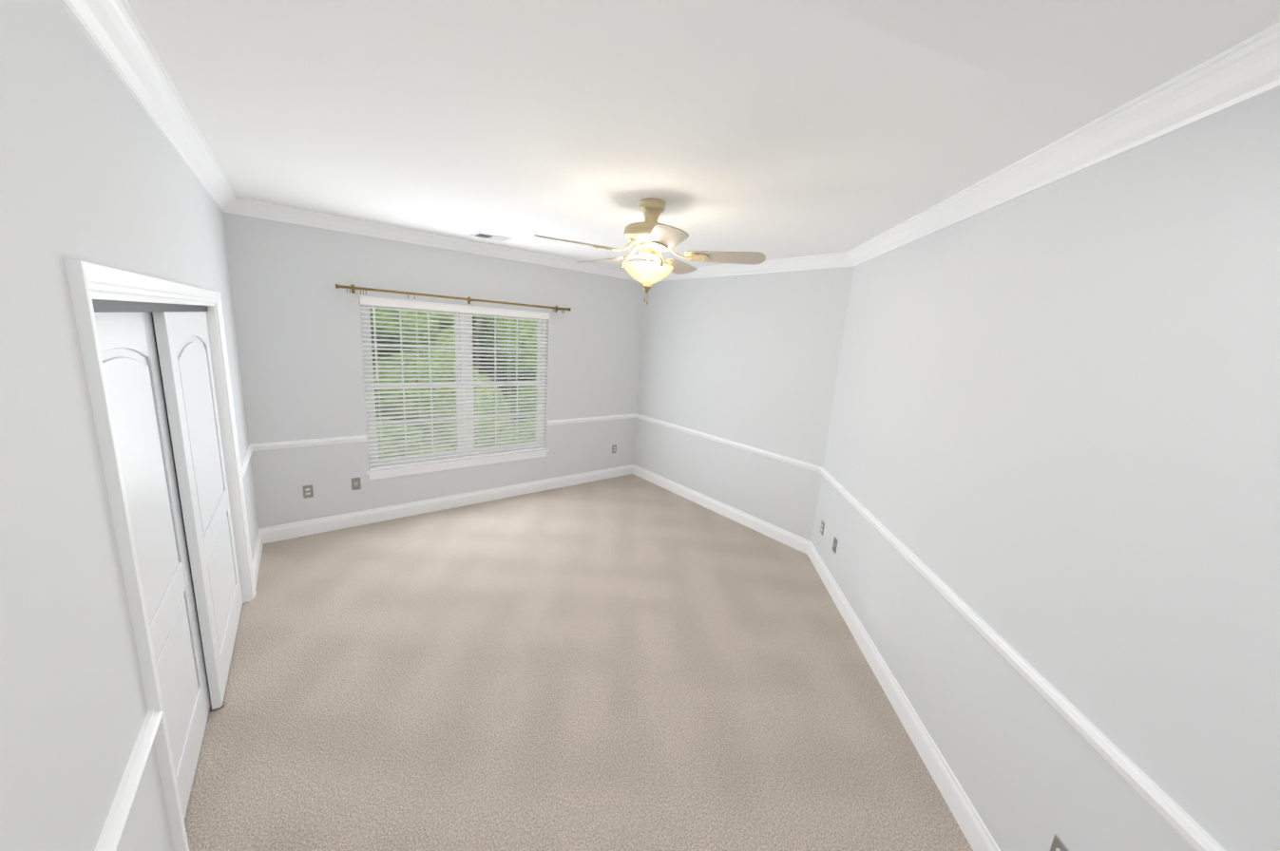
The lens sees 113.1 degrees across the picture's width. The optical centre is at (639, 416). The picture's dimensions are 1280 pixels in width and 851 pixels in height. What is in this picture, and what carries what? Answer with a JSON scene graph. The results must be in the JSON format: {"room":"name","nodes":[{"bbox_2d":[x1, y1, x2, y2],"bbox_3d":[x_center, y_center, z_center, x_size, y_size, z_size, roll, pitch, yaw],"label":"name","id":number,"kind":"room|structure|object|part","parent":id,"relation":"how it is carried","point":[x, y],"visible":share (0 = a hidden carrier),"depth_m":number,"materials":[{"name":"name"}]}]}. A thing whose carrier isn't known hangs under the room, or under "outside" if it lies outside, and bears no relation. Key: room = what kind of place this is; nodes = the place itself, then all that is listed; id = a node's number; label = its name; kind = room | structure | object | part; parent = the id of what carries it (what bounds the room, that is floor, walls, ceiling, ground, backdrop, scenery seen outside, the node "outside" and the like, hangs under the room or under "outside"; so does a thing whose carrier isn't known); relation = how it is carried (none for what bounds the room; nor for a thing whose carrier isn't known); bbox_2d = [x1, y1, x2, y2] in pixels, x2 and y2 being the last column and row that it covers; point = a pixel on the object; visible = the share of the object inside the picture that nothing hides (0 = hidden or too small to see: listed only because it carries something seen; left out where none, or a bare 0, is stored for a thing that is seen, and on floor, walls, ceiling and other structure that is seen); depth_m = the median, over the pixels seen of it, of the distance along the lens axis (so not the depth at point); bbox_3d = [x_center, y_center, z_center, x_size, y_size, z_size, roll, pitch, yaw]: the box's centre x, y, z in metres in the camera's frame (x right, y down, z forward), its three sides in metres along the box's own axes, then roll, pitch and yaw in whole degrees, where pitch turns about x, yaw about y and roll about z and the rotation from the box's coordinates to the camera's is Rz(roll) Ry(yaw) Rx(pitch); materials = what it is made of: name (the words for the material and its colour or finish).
{"room":"empty bedroom","nodes":[
{"label":"empty bedroom","id":0,"kind":"room"},
{"bbox_2d":[0,0,258,850],"bbox_3d":[-1.310,0.327,0.964,0.125,2.740,6.113,-5,14,-38],"label":"wall","id":1,"kind":"structure","parent":0,"point":[94,168],"depth_m":0.88,"materials":[{"name":"white paint"}]},
{"bbox_2d":[92,299,208,312],"bbox_3d":[-1.980,-0.447,1.712,0.088,0.035,1.974,-5,14,-38],"label":"track","id":2,"kind":"object","parent":1,"relation":"attached to","point":[107,306],"visible":0.46,"depth_m":1.43,"materials":[{"name":"grey metal"}]},
{"bbox_2d":[94,312,210,821],"bbox_3d":[-1.772,0.586,1.516,0.035,1.941,1.026,-5,14,-38],"label":"closet door","id":3,"kind":"structure","parent":1,"relation":"in","point":[128,352],"depth_m":1.62,"materials":[{"name":"white paint"}]},
{"bbox_2d":[63,258,256,850],"bbox_3d":[-2.034,0.485,1.901,0.130,1.975,2.010,-5,14,-38],"label":"door frame","id":4,"kind":"structure","parent":1,"relation":"attached to","point":[216,354],"depth_m":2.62,"materials":[{"name":"white paint"}]},
{"bbox_2d":[152,311,242,709],"bbox_3d":[-2.330,0.399,2.282,0.035,1.941,0.996,-5,14,-38],"label":"closet door","id":5,"kind":"structure","parent":1,"relation":"in","point":[185,360],"depth_m":2.09,"materials":[{"name":"white paint"}]},
{"bbox_2d":[94,413,1225,850],"bbox_3d":[0.264,0.687,2.402,4.070,0.060,5.988,-5,14,-38],"label":"trim","id":6,"kind":"structure","parent":1,"relation":"attached to","point":[1183,824],"depth_m":1.34,"materials":[{"name":"white paint"}]},
{"bbox_2d":[151,312,194,595],"bbox_3d":[-2.331,0.138,1.575,0.700,2.740,2.610,-5,14,-38],"label":"shell","id":7,"kind":"object","parent":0,"point":[172,450],"depth_m":2.70,"materials":[{"name":"grey"}]},
{"bbox_2d":[222,211,644,528],"bbox_3d":[-1.616,-0.408,4.613,4.234,2.740,0.125,-5,14,-38],"label":"wall","id":8,"kind":"structure","parent":0,"point":[296,313],"depth_m":3.82,"materials":[{"name":"white paint"}]},
{"bbox_2d":[302,484,313,498],"bbox_3d":[-2.932,0.660,3.734,0.070,0.115,0.008,-5,14,-38],"label":"electrical outlet","id":9,"kind":"object","parent":8,"relation":"attached to","point":[308,492],"visible":1,"depth_m":3.73,"materials":[{"name":"grey"}]},
{"bbox_2d":[351,477,361,490],"bbox_3d":[-2.653,0.627,3.950,0.070,0.115,0.008,-5,14,-38],"label":"electrical outlet","id":10,"kind":"object","parent":8,"relation":"attached to","point":[355,484],"visible":1,"depth_m":3.95,"materials":[{"name":"grey"}]},
{"bbox_2d":[335,284,571,313],"bbox_3d":[-1.690,-1.160,4.215,2.196,0.075,0.104,-5,14,-38],"label":"curtain rod","id":11,"kind":"object","parent":8,"relation":"attached to","point":[353,288],"visible":1,"depth_m":4.01,"materials":[{"name":"gold metal"}]},
{"bbox_2d":[359,304,549,480],"bbox_3d":[-1.830,-0.302,4.447,1.870,1.697,0.155,-5,14,-38],"label":"window","id":12,"kind":"structure","parent":8,"relation":"in","point":[466,329],"depth_m":4.40,"materials":[{"name":"white plastic"}]},
{"bbox_3d":[-1.857,-0.352,4.477,1.720,1.520,0.046,-5,14,-38],"label":"window sash","id":13,"kind":"part","parent":12,"relation":"part of","materials":[{"name":"white plastic"}]},
{"bbox_2d":[359,295,549,471],"bbox_3d":[-1.807,-0.338,4.414,1.808,1.605,0.078,-5,14,-38],"label":"window blinds","id":14,"kind":"object","parent":12,"relation":"attached to","point":[372,301],"visible":0.96,"depth_m":4.32,"materials":[{"name":"white plastic"}]},
{"bbox_2d":[611,444,616,453],"bbox_3d":[-0.348,0.439,5.758,0.070,0.115,0.008,-5,14,-38],"label":"electrical outlet","id":15,"kind":"object","parent":8,"relation":"attached to","point":[614,448],"visible":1,"depth_m":5.75,"materials":[{"name":"grey"}]},
{"bbox_2d":[184,474,973,850],"bbox_3d":[-0.094,1.590,2.340,5.059,0.100,6.388,-5,14,-38],"label":"floor","id":16,"kind":"structure","parent":0,"point":[631,662],"depth_m":2.29,"materials":[{"name":"carpet"}]},
{"bbox_2d":[210,702,224,712],"bbox_3d":[-2.104,1.443,2.104,0.047,0.011,0.030,-5,14,-38],"label":"floor guide","id":17,"kind":"object","parent":16,"relation":"on","point":[222,706],"visible":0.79,"depth_m":2.10,"materials":[{"name":"brown"}]},
{"bbox_2d":[126,0,1279,268],"bbox_3d":[0.359,-1.214,2.003,4.384,0.100,6.388,-5,14,-38],"label":"ceiling","id":18,"kind":"structure","parent":0,"point":[773,129],"depth_m":1.44,"materials":[{"name":"white paint"}]},
{"bbox_2d":[470,231,512,242],"bbox_3d":[-1.353,-1.634,3.848,0.305,0.011,0.210,-5,14,-38],"label":"ceiling vent","id":19,"kind":"object","parent":18,"relation":"in","point":[498,238],"visible":1,"depth_m":3.83,"materials":[{"name":"white metal"}]},
{"bbox_2d":[534,197,765,305],"bbox_3d":[0.016,-0.998,2.600,1.325,0.597,1.309,-5,14,-38],"label":"ceiling fan","id":20,"kind":"object","parent":18,"relation":"hanging from","point":[651,237],"visible":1,"depth_m":2.49,"materials":[{"name":"beige"}]},
{"bbox_3d":[0.047,-0.875,2.608,0.312,0.115,0.312,-5,14,-38],"label":"lamp shade","id":21,"kind":"part","parent":20,"relation":"part of","materials":[{"name":"white glass"}]},
{"bbox_2d":[633,267,854,541],"bbox_3d":[0.916,-0.275,4.806,0.213,2.740,2.754,-5,14,-38],"label":"wall","id":22,"kind":"structure","parent":0,"point":[751,360],"depth_m":4.47,"materials":[{"name":"white paint"}]},
{"bbox_2d":[811,87,1279,850],"bbox_3d":[1.522,0.416,1.484,0.125,2.740,4.700,5,11,5],"label":"wall","id":23,"kind":"structure","parent":0,"point":[1053,450],"depth_m":1.38,"materials":[{"name":"white paint"}]},
{"bbox_2d":[252,464,1000,850],"bbox_3d":[0.213,1.448,2.551,4.070,0.138,5.988,-5,14,-38],"label":"baseboard","id":24,"kind":"structure","parent":23,"relation":"attached to","point":[973,828],"depth_m":3.73,"materials":[{"name":"white paint"}]},
{"bbox_2d":[57,0,1279,281],"bbox_3d":[0.386,-1.117,2.049,4.070,0.105,5.988,-5,14,-38],"label":"crown molding","id":25,"kind":"structure","parent":23,"relation":"attached to","point":[1242,72],"depth_m":1.54,"materials":[{"name":"white paint"}]},
{"bbox_2d":[820,520,824,535],"bbox_3d":[1.617,0.985,3.751,0.008,0.115,0.070,5,11,5],"label":"electrical outlet","id":26,"kind":"object","parent":23,"relation":"attached to","point":[822,527],"visible":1,"depth_m":3.74,"materials":[{"name":"grey"}]},
{"bbox_2d":[832,536,837,554],"bbox_3d":[1.582,1.044,3.438,0.008,0.115,0.070,5,11,5],"label":"electrical outlet","id":27,"kind":"object","parent":23,"relation":"attached to","point":[834,544],"visible":1,"depth_m":3.43,"materials":[{"name":"grey"}]},
{"bbox_2d":[1050,834,1068,850],"bbox_3d":[1.357,1.434,1.366,0.008,0.115,0.070,5,11,5],"label":"electrical outlet","id":28,"kind":"object","parent":23,"relation":"attached to","point":[1058,845],"visible":1,"depth_m":1.38,"materials":[{"name":"grey"}]},
{"label":"outside","id":29,"kind":"structure","parent":0,"visible":0},
{"bbox_3d":[-22.019,-1.660,27.292,80.000,0.200,59.600,-5,14,-38],"label":"ground","id":30,"kind":"structure","parent":29,"visible":0},
{"bbox_2d":[376,343,519,458],"bbox_3d":[-5.703,0.355,11.082,4.641,4.593,4.772,-5,14,-38],"label":"tree","id":31,"kind":"object","parent":30,"relation":"on","point":[420,352],"depth_m":9.93,"materials":[{"name":"green plant"}]},
{"bbox_2d":[452,314,482,325],"bbox_3d":[-5.859,-1.827,16.227,5.229,6.233,4.373,-5,14,-38],"label":"tree","id":32,"kind":"object","parent":30,"relation":"on","point":[474,317],"depth_m":15.25,"materials":[{"name":"green plant"}]},
{"bbox_2d":[498,375,535,442],"bbox_3d":[-3.662,0.078,13.320,4.064,4.467,4.283,-5,14,-38],"label":"tree","id":33,"kind":"object","parent":30,"relation":"on","point":[512,401],"depth_m":12.25,"materials":[{"name":"green plant"}]},
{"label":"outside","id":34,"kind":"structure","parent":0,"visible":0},
{"bbox_2d":[371,341,401,364],"bbox_3d":[-8.221,-1.319,12.122,5.191,6.471,5.502,-5,14,-38],"label":"tree","id":35,"kind":"object","parent":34,"point":[382,351],"depth_m":11.75,"materials":[{"name":"green plant"}]},
{"bbox_2d":[369,306,537,449],"bbox_3d":[-5.235,-1.748,12.987,6.163,7.188,6.444,-5,14,-38],"label":"tree","id":36,"kind":"object","parent":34,"point":[433,327],"depth_m":11.02,"materials":[{"name":"green plant"}]}
]}

